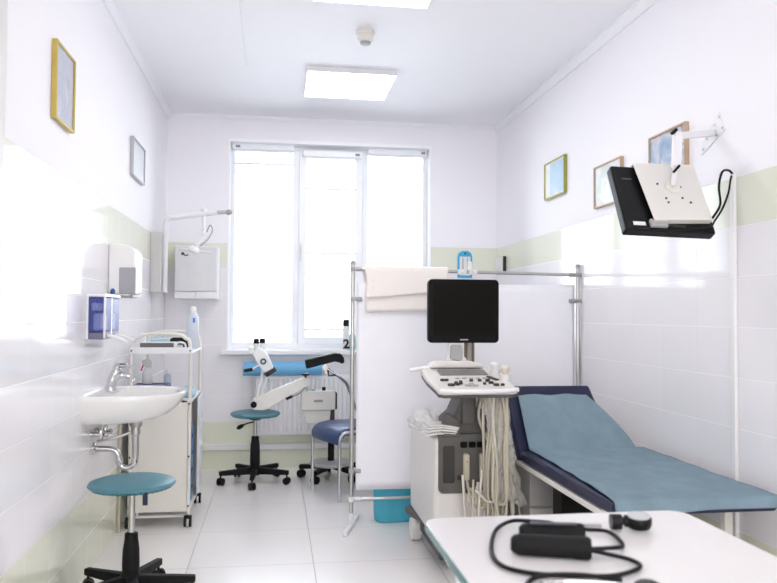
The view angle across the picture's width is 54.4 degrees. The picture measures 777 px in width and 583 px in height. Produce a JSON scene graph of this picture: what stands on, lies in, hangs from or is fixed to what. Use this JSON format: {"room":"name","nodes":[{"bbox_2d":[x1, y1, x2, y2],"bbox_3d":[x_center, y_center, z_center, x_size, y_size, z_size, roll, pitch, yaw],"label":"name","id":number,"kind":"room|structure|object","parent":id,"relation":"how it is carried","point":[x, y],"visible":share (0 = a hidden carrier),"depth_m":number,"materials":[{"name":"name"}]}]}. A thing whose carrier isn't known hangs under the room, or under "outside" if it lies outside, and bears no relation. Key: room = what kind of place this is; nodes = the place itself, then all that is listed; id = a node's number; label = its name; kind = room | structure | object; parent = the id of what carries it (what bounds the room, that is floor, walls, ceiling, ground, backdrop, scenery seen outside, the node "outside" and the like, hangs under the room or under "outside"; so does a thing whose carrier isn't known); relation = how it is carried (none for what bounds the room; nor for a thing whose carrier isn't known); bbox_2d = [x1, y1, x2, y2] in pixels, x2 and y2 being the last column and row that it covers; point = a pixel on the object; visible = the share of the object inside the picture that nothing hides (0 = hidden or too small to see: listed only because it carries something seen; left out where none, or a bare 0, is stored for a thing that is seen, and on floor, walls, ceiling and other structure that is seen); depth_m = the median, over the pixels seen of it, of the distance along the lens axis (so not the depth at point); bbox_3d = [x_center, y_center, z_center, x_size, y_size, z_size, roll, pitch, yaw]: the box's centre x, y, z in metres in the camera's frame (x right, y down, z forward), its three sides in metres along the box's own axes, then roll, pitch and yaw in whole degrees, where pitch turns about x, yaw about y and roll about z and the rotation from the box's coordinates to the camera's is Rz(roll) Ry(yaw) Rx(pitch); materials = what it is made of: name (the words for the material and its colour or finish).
{"room":"medical examination room","nodes":[
{"label":"medical examination room","id":0,"kind":"room"},
{"bbox_2d":[0,0,166,582],"bbox_3d":[-1.278,-0.117,2.237,0.150,2.790,7.993,1,-2,-8],"label":"wall","id":1,"kind":"structure","parent":0,"point":[68,197],"depth_m":3.12,"materials":[{"name":"white tile"}]},
{"bbox_2d":[0,0,7,337],"bbox_3d":[-1.207,-0.092,2.311,0.012,2.745,0.120,1,-2,-8],"label":"trim","id":2,"kind":"structure","parent":1,"relation":"attached to","point":[3,3],"depth_m":2.36,"materials":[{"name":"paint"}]},
{"bbox_2d":[50,38,75,133],"bbox_3d":[-1.301,-0.816,3.032,0.022,0.305,0.270,1,-2,-8],"label":"framed picture","id":3,"kind":"object","parent":1,"relation":"attached to","point":[63,68],"visible":1,"depth_m":3.01,"materials":[{"name":"white paper"}]},
{"bbox_2d":[57,44,73,128],"bbox_3d":[-1.304,-0.816,3.031,0.012,0.287,0.252,1,-2,-8],"label":"print","id":4,"kind":"object","parent":3,"relation":"attached to","point":[65,62],"depth_m":3.04},
{"bbox_2d":[85,288,134,342],"bbox_3d":[-1.325,0.113,3.638,0.172,0.260,0.340,1,-2,-8],"label":"soap dispenser","id":5,"kind":"object","parent":1,"relation":"attached to","point":[102,309],"visible":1,"depth_m":3.47,"materials":[{"name":"white plastic"}]},
{"bbox_2d":[90,422,142,532],"bbox_3d":[-1.345,0.973,3.898,0.229,0.710,0.652,1,-2,-8],"label":"trap","id":6,"kind":"object","parent":1,"relation":"attached to","point":[101,432],"visible":0.98,"depth_m":3.65,"materials":[{"name":"metal"}]},
{"bbox_2d":[108,243,141,297],"bbox_3d":[-1.397,-0.107,4.024,0.139,0.280,0.218,1,-2,-8],"label":"dispenser","id":7,"kind":"object","parent":1,"relation":"attached to","point":[125,261],"visible":0.93,"depth_m":3.92,"materials":[{"name":"white plastic"}]},
{"bbox_2d":[115,294,137,297],"bbox_3d":[-1.393,0.022,4.023,0.090,0.022,0.155,1,-2,-8],"label":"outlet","id":8,"kind":"object","parent":7,"relation":"attached to","point":[131,295],"depth_m":3.95,"materials":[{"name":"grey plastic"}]},
{"bbox_2d":[80,386,186,424],"bbox_3d":[-1.206,0.551,3.678,0.430,0.137,0.540,1,-2,-8],"label":"basin","id":9,"kind":"object","parent":1,"relation":"attached to","point":[128,404],"visible":0.98,"depth_m":3.45,"materials":[{"name":"ceramic"}]},
{"bbox_2d":[104,362,134,391],"bbox_3d":[-1.302,0.415,3.668,0.143,0.141,0.054,1,-2,-8],"label":"tap","id":10,"kind":"object","parent":9,"relation":"on","point":[116,374],"visible":1,"depth_m":3.65,"materials":[{"name":"silver metal"}]},
{"bbox_2d":[101,0,172,118],"bbox_3d":[-1.151,-1.493,2.145,0.045,0.045,7.693,1,-2,-8],"label":"trim","id":11,"kind":"structure","parent":1,"relation":"attached to","point":[109,5],"depth_m":4.59,"materials":[{"name":"paint"}]},
{"bbox_2d":[130,136,145,185],"bbox_3d":[-1.543,-0.800,4.659,0.022,0.230,0.400,1,-2,-8],"label":"framed picture","id":12,"kind":"object","parent":1,"relation":"attached to","point":[137,151],"visible":1,"depth_m":4.62,"materials":[{"name":"white paper"}]},
{"bbox_2d":[134,139,143,182],"bbox_3d":[-1.546,-0.800,4.659,0.012,0.212,0.382,1,-2,-8],"label":"print","id":13,"kind":"object","parent":12,"relation":"attached to","point":[138,148],"depth_m":4.66},
{"bbox_2d":[150,208,231,292],"bbox_3d":[-1.376,-0.291,5.290,0.547,0.603,0.094,1,-2,-8],"label":"lamp","id":14,"kind":"object","parent":1,"relation":"attached to","point":[158,241],"visible":1,"depth_m":5.27,"materials":[{"name":"white metal"}]},
{"bbox_2d":[80,467,454,582],"bbox_3d":[0.124,1.340,2.327,2.980,0.100,8.143,1,-2,-8],"label":"floor","id":15,"kind":"structure","parent":0,"point":[274,532],"depth_m":4.07,"materials":[{"name":"tile"}]},
{"bbox_2d":[82,472,195,582],"bbox_3d":[-1.071,1.051,3.209,0.511,0.516,0.547,1,-2,-8],"label":"round stool","id":16,"kind":"object","parent":15,"relation":"on","point":[131,484],"visible":1,"depth_m":3.19,"materials":[{"name":"teal plastic"}]},
{"bbox_2d":[124,330,202,528],"bbox_3d":[-1.333,0.794,4.588,0.385,1.111,0.606,1,-2,-8],"label":"cart","id":17,"kind":"object","parent":15,"relation":"on","point":[164,440],"visible":0.76,"depth_m":4.31,"materials":[{"name":"beige metal"}]},
{"bbox_2d":[133,383,170,385],"bbox_3d":[-1.378,0.579,4.409,0.190,0.082,0.162,1,-2,-8],"label":"tray","id":18,"kind":"object","parent":17,"relation":"on","point":[137,384],"visible":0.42,"depth_m":4.37,"materials":[{"name":"plastic"}]},
{"bbox_2d":[140,359,152,383],"bbox_3d":[-1.408,0.467,4.414,0.059,0.141,0.059,-1,-2,37],"label":"spray bottle","id":19,"kind":"object","parent":18,"relation":"on","point":[147,376],"visible":1,"depth_m":4.40,"materials":[{"name":"white plastic"}]},
{"bbox_2d":[139,342,176,346],"bbox_3d":[-1.338,0.319,4.400,0.200,0.050,0.127,1,-2,-8],"label":"instrument case","id":20,"kind":"object","parent":17,"relation":"on","point":[141,344],"visible":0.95,"depth_m":4.34,"materials":[{"name":"white plastic"}]},
{"bbox_2d":[150,338,169,341],"bbox_3d":[-1.377,0.315,4.560,0.110,0.066,0.120,1,-2,-8],"label":"pack","id":21,"kind":"object","parent":17,"relation":"on","point":[152,339],"visible":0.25,"depth_m":4.51,"materials":[{"name":"blue plastic"}]},
{"bbox_2d":[127,487,196,512],"bbox_3d":[-1.346,1.255,4.572,0.345,0.012,0.570,1,-2,-8],"label":"shelf","id":22,"kind":"object","parent":17,"relation":"attached to","point":[174,508],"depth_m":4.30,"materials":[{"name":"beige metal"}]},
{"bbox_2d":[130,344,201,353],"bbox_3d":[-1.341,0.346,4.600,0.345,0.037,0.582,1,-2,-8],"label":"shelf","id":23,"kind":"object","parent":17,"relation":"attached to","point":[179,349],"depth_m":4.32,"materials":[{"name":"white metal"}]},
{"bbox_2d":[164,369,170,382],"bbox_3d":[-1.356,0.554,4.637,0.044,0.150,0.044,1,-2,-8],"label":"bottle","id":24,"kind":"object","parent":17,"relation":"on","point":[167,377],"visible":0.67,"depth_m":4.62,"materials":[{"name":"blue plastic"}]},
{"bbox_2d":[170,337,187,346],"bbox_3d":[-1.252,0.312,4.535,0.110,0.072,0.086,1,-2,-8],"label":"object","id":25,"kind":"object","parent":17,"relation":"on","point":[180,341],"visible":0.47,"depth_m":4.52,"materials":[{"name":"black plastic"}]},
{"bbox_2d":[184,385,195,397],"bbox_3d":[-1.189,0.589,4.491,0.097,0.070,0.144,1,-2,-8],"label":"plastic bag","id":26,"kind":"object","parent":17,"relation":"on","point":[186,386],"visible":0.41,"depth_m":4.46,"materials":[{"name":"teal"}]},
{"bbox_2d":[182,390,200,402],"bbox_3d":[-1.342,0.636,4.591,0.345,0.017,0.570,1,-2,-8],"label":"shelf","id":27,"kind":"object","parent":17,"relation":"attached to","point":[198,392],"depth_m":4.43,"materials":[{"name":"white metal"}]},
{"bbox_2d":[190,423,193,500],"bbox_3d":[-1.226,1.017,4.501,0.118,0.458,0.070,1,-2,-8],"label":"pack","id":28,"kind":"object","parent":17,"relation":"on","point":[192,433],"visible":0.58,"depth_m":4.48},
{"bbox_2d":[187,307,198,348],"bbox_3d":[-1.226,0.225,4.736,0.072,0.262,0.073,1,-2,-8],"label":"bottle","id":29,"kind":"object","parent":17,"relation":"on","point":[192,319],"visible":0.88,"depth_m":4.71,"materials":[{"name":"white plastic"}]},
{"bbox_2d":[216,409,290,490],"bbox_3d":[-0.965,1.120,5.446,0.525,0.516,0.508,1,-2,-8],"label":"round stool","id":30,"kind":"object","parent":15,"relation":"on","point":[254,469],"visible":0.99,"depth_m":5.42,"materials":[{"name":"teal plastic"}]},
{"bbox_2d":[244,338,355,484],"bbox_3d":[-0.624,0.865,5.619,0.879,1.041,0.494,1,-2,-8],"label":"colposcope","id":31,"kind":"object","parent":15,"relation":"on","point":[317,405],"visible":0.87,"depth_m":5.43,"materials":[{"name":"white plastic"}]},
{"bbox_2d":[305,353,355,410],"bbox_3d":[-0.238,0.911,5.476,0.818,0.945,0.220,2,-2,-37],"label":"support","id":32,"kind":"object","parent":15,"relation":"on","point":[322,360],"visible":0.56,"depth_m":5.29,"materials":[{"name":"black plastic"}]},
{"bbox_2d":[311,419,355,502],"bbox_3d":[-0.231,0.974,5.204,0.481,0.802,0.428,1,-2,-31],"label":"chair","id":33,"kind":"object","parent":15,"relation":"on","point":[334,432],"visible":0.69,"depth_m":5.07,"materials":[{"name":"blue leather"}]},
{"bbox_2d":[373,489,410,522],"bbox_3d":[0.044,1.121,4.498,0.272,0.465,0.136,1,-2,-8],"label":"bin","id":34,"kind":"object","parent":15,"relation":"on","point":[385,511],"visible":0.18,"depth_m":4.43,"materials":[{"name":"teal plastic"}]},
{"bbox_2d":[343,260,580,535],"bbox_3d":[0.442,0.588,4.444,1.444,1.532,0.367,1,-2,-8],"label":"folding screen","id":35,"kind":"object","parent":15,"relation":"on","point":[539,340],"visible":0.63,"depth_m":4.41,"materials":[{"name":"fabric"}]},
{"bbox_2d":[366,280,426,311],"bbox_3d":[0.107,0.010,4.407,0.480,0.225,0.005,1,-2,-8],"label":"towel","id":36,"kind":"object","parent":35,"relation":"hanging from","point":[413,302],"visible":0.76,"depth_m":4.40,"materials":[{"name":"beige fabric"}]},
{"bbox_2d":[362,265,447,297],"bbox_3d":[0.097,-0.040,4.421,0.503,0.224,0.064,1,-2,-8],"label":"towel","id":37,"kind":"object","parent":35,"relation":"hanging from","point":[382,281],"visible":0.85,"depth_m":4.39,"materials":[{"name":"beige fabric"}]},
{"bbox_2d":[405,279,520,567],"bbox_3d":[0.342,0.638,3.813,0.501,1.391,0.923,1,-2,-8],"label":"machine","id":38,"kind":"object","parent":15,"relation":"on","point":[466,472],"visible":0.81,"depth_m":3.59,"materials":[{"name":"beige plastic"}]},
{"bbox_2d":[407,408,441,430],"bbox_3d":[0.206,0.645,3.858,0.212,0.099,0.353,1,-2,-8],"label":"plastic bag","id":39,"kind":"object","parent":38,"relation":"on","point":[416,421],"visible":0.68,"depth_m":3.79,"materials":[{"name":"white plastic"}]},
{"bbox_2d":[420,421,458,436],"bbox_3d":[0.244,0.654,3.613,0.158,0.062,0.149,1,-2,-8],"label":"paper wipes","id":40,"kind":"object","parent":38,"relation":"on","point":[430,428],"visible":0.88,"depth_m":3.56,"materials":[{"name":"white paper"}]},
{"bbox_2d":[428,360,482,367],"bbox_3d":[0.331,0.359,3.751,0.266,0.033,0.100,1,-2,-8],"label":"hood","id":41,"kind":"object","parent":38,"relation":"attached to","point":[435,363],"depth_m":3.70,"materials":[{"name":"white plastic"}]},
{"bbox_2d":[427,279,498,342],"bbox_3d":[0.372,0.098,3.774,0.361,0.316,0.040,1,-2,-8],"label":"monitor","id":42,"kind":"object","parent":38,"relation":"on","point":[458,310],"depth_m":3.75,"materials":[{"name":"black plastic"}]},
{"bbox_2d":[433,283,494,334],"bbox_3d":[0.375,0.088,3.754,0.315,0.256,0.004,1,-2,-8],"label":"screen","id":43,"kind":"object","parent":38,"relation":"on","point":[458,308],"depth_m":3.75,"materials":[{"name":"black glass"}]},
{"bbox_2d":[507,451,552,515],"bbox_3d":[0.693,1.090,3.767,0.160,0.495,0.532,1,-2,-8],"label":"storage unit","id":44,"kind":"object","parent":15,"relation":"on","point":[535,496],"visible":0.21,"depth_m":3.51,"materials":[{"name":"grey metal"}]},
{"bbox_2d":[425,511,776,582],"bbox_3d":[0.445,0.888,1.390,0.637,0.750,0.770,1,-2,-8],"label":"table","id":45,"kind":"object","parent":15,"relation":"on","point":[678,547],"visible":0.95,"depth_m":1.49,"materials":[{"name":"white laminate"}]},
{"bbox_2d":[489,511,651,582],"bbox_3d":[0.338,0.493,1.484,0.311,0.044,0.523,0,-2,23],"label":"pressure gauge","id":46,"kind":"object","parent":45,"relation":"on","point":[541,538],"visible":1,"depth_m":1.46,"materials":[{"name":"black rubber"}]},
{"bbox_2d":[540,579,657,582],"bbox_3d":[0.370,0.499,1.289,0.220,0.018,0.044,0,-2,11],"label":"stethoscope","id":47,"kind":"object","parent":45,"relation":"on","point":[544,580],"visible":1,"depth_m":1.30,"materials":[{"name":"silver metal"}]},
{"bbox_2d":[504,386,776,534],"bbox_3d":[0.962,0.899,3.403,0.620,0.857,1.560,1,-2,-8],"label":"couch","id":48,"kind":"object","parent":15,"relation":"on","point":[571,495],"visible":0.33,"depth_m":3.17,"materials":[{"name":"blue leather"}]},
{"bbox_2d":[518,394,776,512],"bbox_3d":[0.990,0.642,3.216,0.618,0.287,1.221,1,-2,-8],"label":"paper sheet","id":49,"kind":"object","parent":48,"relation":"on","point":[572,432],"visible":0.99,"depth_m":3.21,"materials":[{"name":"blue paper"}]},
{"bbox_2d":[243,362,323,375],"bbox_3d":[-0.811,0.604,5.918,0.639,0.106,0.106,1,-2,-8],"label":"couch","id":50,"kind":"object","parent":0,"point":[283,368],"visible":0.75,"depth_m":5.88,"materials":[{"name":"blue leather"}]},
{"bbox_2d":[163,115,496,468],"bbox_3d":[-0.444,0.010,6.248,2.680,2.790,0.300,1,-2,-8],"label":"wall","id":51,"kind":"structure","parent":0,"point":[463,162],"depth_m":5.99,"materials":[{"name":"white paint"}]},
{"bbox_2d":[174,246,219,299],"bbox_3d":[-1.471,-0.140,5.831,0.322,0.403,0.232,1,-2,-8],"label":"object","id":52,"kind":"object","parent":51,"relation":"attached to","point":[196,276],"visible":0.98,"depth_m":5.72,"materials":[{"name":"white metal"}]},
{"bbox_2d":[202,441,355,450],"bbox_3d":[-0.426,1.227,6.045,2.680,0.046,0.035,1,-2,-8],"label":"trim","id":53,"kind":"structure","parent":51,"relation":"attached to","point":[301,445],"depth_m":5.96,"materials":[{"name":"white plastic"}]},
{"bbox_2d":[221,350,356,354],"bbox_3d":[-0.471,0.489,6.098,1.716,0.040,0.200,1,-2,-8],"label":"window sill","id":54,"kind":"structure","parent":51,"relation":"attached to","point":[223,352],"depth_m":5.96,"materials":[{"name":"white plastic"}]},
{"bbox_2d":[343,320,348,349],"bbox_3d":[-0.341,0.347,6.081,0.054,0.242,0.055,1,-2,-8],"label":"spray can","id":55,"kind":"object","parent":54,"relation":"on","point":[345,322],"visible":1,"depth_m":6.06,"materials":[{"name":"white metal"}]},
{"bbox_2d":[254,375,355,434],"bbox_3d":[-0.446,0.933,6.011,1.221,0.539,0.111,1,-2,-8],"label":"radiator","id":56,"kind":"object","parent":51,"relation":"attached to","point":[291,420],"visible":0.37,"depth_m":5.92,"materials":[{"name":"white metal"}]},
{"bbox_2d":[226,138,430,349],"bbox_3d":[-0.476,-0.366,6.196,1.636,1.686,0.196,1,-2,-8],"label":"window","id":57,"kind":"structure","parent":51,"relation":"in","point":[299,341],"depth_m":6.18,"materials":[{"name":"plastic"}]},
{"bbox_2d":[232,143,293,153],"bbox_3d":[-1.016,-1.163,6.137,0.494,0.073,0.057,1,-2,-8],"label":"roller blind","id":58,"kind":"object","parent":57,"relation":"attached to","point":[238,147],"visible":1,"depth_m":6.12,"materials":[{"name":"plastic"}]},
{"bbox_2d":[303,149,360,159],"bbox_3d":[-0.462,-1.117,6.197,0.480,0.073,0.057,1,-2,-8],"label":"roller blind","id":59,"kind":"object","parent":57,"relation":"attached to","point":[307,153],"visible":1,"depth_m":6.17,"materials":[{"name":"plastic"}]},
{"bbox_2d":[367,149,426,157],"bbox_3d":[0.073,-1.151,6.298,0.497,0.073,0.057,1,-2,-8],"label":"roller blind","id":60,"kind":"object","parent":57,"relation":"attached to","point":[371,152],"visible":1,"depth_m":6.28,"materials":[{"name":"plastic"}]},
{"bbox_2d":[173,112,492,130],"bbox_3d":[-0.411,-1.374,6.127,2.590,0.030,0.030,1,-2,-8],"label":"trim","id":61,"kind":"structure","parent":51,"relation":"attached to","point":[183,115],"depth_m":6.11,"materials":[{"name":"paint"}]},
{"bbox_2d":[457,251,471,277],"bbox_3d":[0.632,-0.225,6.250,0.124,0.223,0.026,1,-2,-8],"label":"hygrometer","id":62,"kind":"object","parent":51,"relation":"attached to","point":[463,257],"visible":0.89,"depth_m":6.25,"materials":[{"name":"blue plastic"}]},
{"bbox_2d":[112,0,638,125],"bbox_3d":[0.142,-1.541,2.415,2.980,0.116,8.143,1,-2,-8],"label":"ceiling","id":63,"kind":"structure","parent":0,"point":[456,62],"depth_m":4.50,"materials":[{"name":"paint"}]},
{"bbox_2d":[303,66,396,100],"bbox_3d":[-0.273,-1.403,5.127,0.582,0.030,0.582,1,-2,-8],"label":"recessed light","id":64,"kind":"object","parent":63,"relation":"in","point":[321,82],"visible":1,"depth_m":5.06,"materials":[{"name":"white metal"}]},
{"bbox_2d":[356,28,374,45],"bbox_3d":[-0.129,-1.408,4.210,0.104,0.075,0.104,1,-2,-8],"label":"smoke detector","id":65,"kind":"object","parent":63,"relation":"attached to","point":[365,36],"visible":1,"depth_m":4.18,"materials":[{"name":"white plastic"}]},
{"bbox_2d":[312,0,431,8],"bbox_3d":[-0.047,-1.452,3.490,0.582,0.030,0.582,1,-2,-8],"label":"recessed light","id":66,"kind":"object","parent":63,"relation":"in","point":[418,4],"visible":1,"depth_m":3.75,"materials":[{"name":"white metal"}]},
{"bbox_2d":[497,0,776,556],"bbox_3d":[1.521,-0.087,2.653,0.150,2.790,7.993,1,-2,-8],"label":"wall","id":67,"kind":"structure","parent":0,"point":[655,312],"depth_m":3.53,"materials":[{"name":"white tile"}]},
{"bbox_2d":[496,256,505,270],"bbox_3d":[0.913,-0.217,6.147,0.030,0.125,0.206,1,-2,-8],"label":"junction box","id":68,"kind":"object","parent":67,"relation":"attached to","point":[500,261],"visible":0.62,"depth_m":6.08,"materials":[{"name":"white plastic"}]},
{"bbox_2d":[544,154,566,200],"bbox_3d":[1.096,-0.747,4.979,0.022,0.245,0.360,1,-2,-8],"label":"framed picture","id":69,"kind":"object","parent":67,"relation":"attached to","point":[555,171],"visible":1,"depth_m":4.96,"materials":[{"name":"green metal"}]},
{"bbox_2d":[550,158,562,194],"bbox_3d":[1.098,-0.748,4.943,0.002,0.207,0.234,1,-2,-8],"label":"print","id":70,"kind":"object","parent":69,"relation":"attached to","point":[556,165],"depth_m":4.94},
{"bbox_2d":[493,0,658,132],"bbox_3d":[1.456,-1.465,2.532,0.045,0.045,7.693,1,-2,-8],"label":"trim","id":71,"kind":"structure","parent":67,"relation":"attached to","point":[641,6],"depth_m":4.52,"materials":[{"name":"paint"}]},
{"bbox_2d":[593,156,623,208],"bbox_3d":[1.213,-0.597,4.181,0.022,0.238,0.345,1,-2,-8],"label":"framed picture","id":72,"kind":"object","parent":67,"relation":"attached to","point":[602,194],"visible":0.77,"depth_m":4.23,"materials":[{"name":"white paper"}]},
{"bbox_2d":[648,121,688,164],"bbox_3d":[1.308,-0.649,3.545,0.022,0.215,0.337,1,-2,-8],"label":"framed picture","id":73,"kind":"object","parent":67,"relation":"attached to","point":[660,144],"visible":0.47,"depth_m":3.56,"materials":[{"name":"brown wood"}]},
{"bbox_2d":[607,112,733,238],"bbox_3d":[1.137,-0.477,3.081,0.500,0.545,0.309,1,-2,-8],"label":"wall monitor","id":74,"kind":"object","parent":67,"relation":"attached to","point":[650,199],"visible":1,"depth_m":2.98,"materials":[{"name":"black plastic"}]},
{"bbox_2d":[730,174,738,537],"bbox_3d":[1.379,0.423,3.012,0.016,1.790,0.025,1,-2,-8],"label":"trim","id":75,"kind":"structure","parent":67,"relation":"attached to","point":[733,194],"depth_m":3.01,"materials":[{"name":"white plastic"}]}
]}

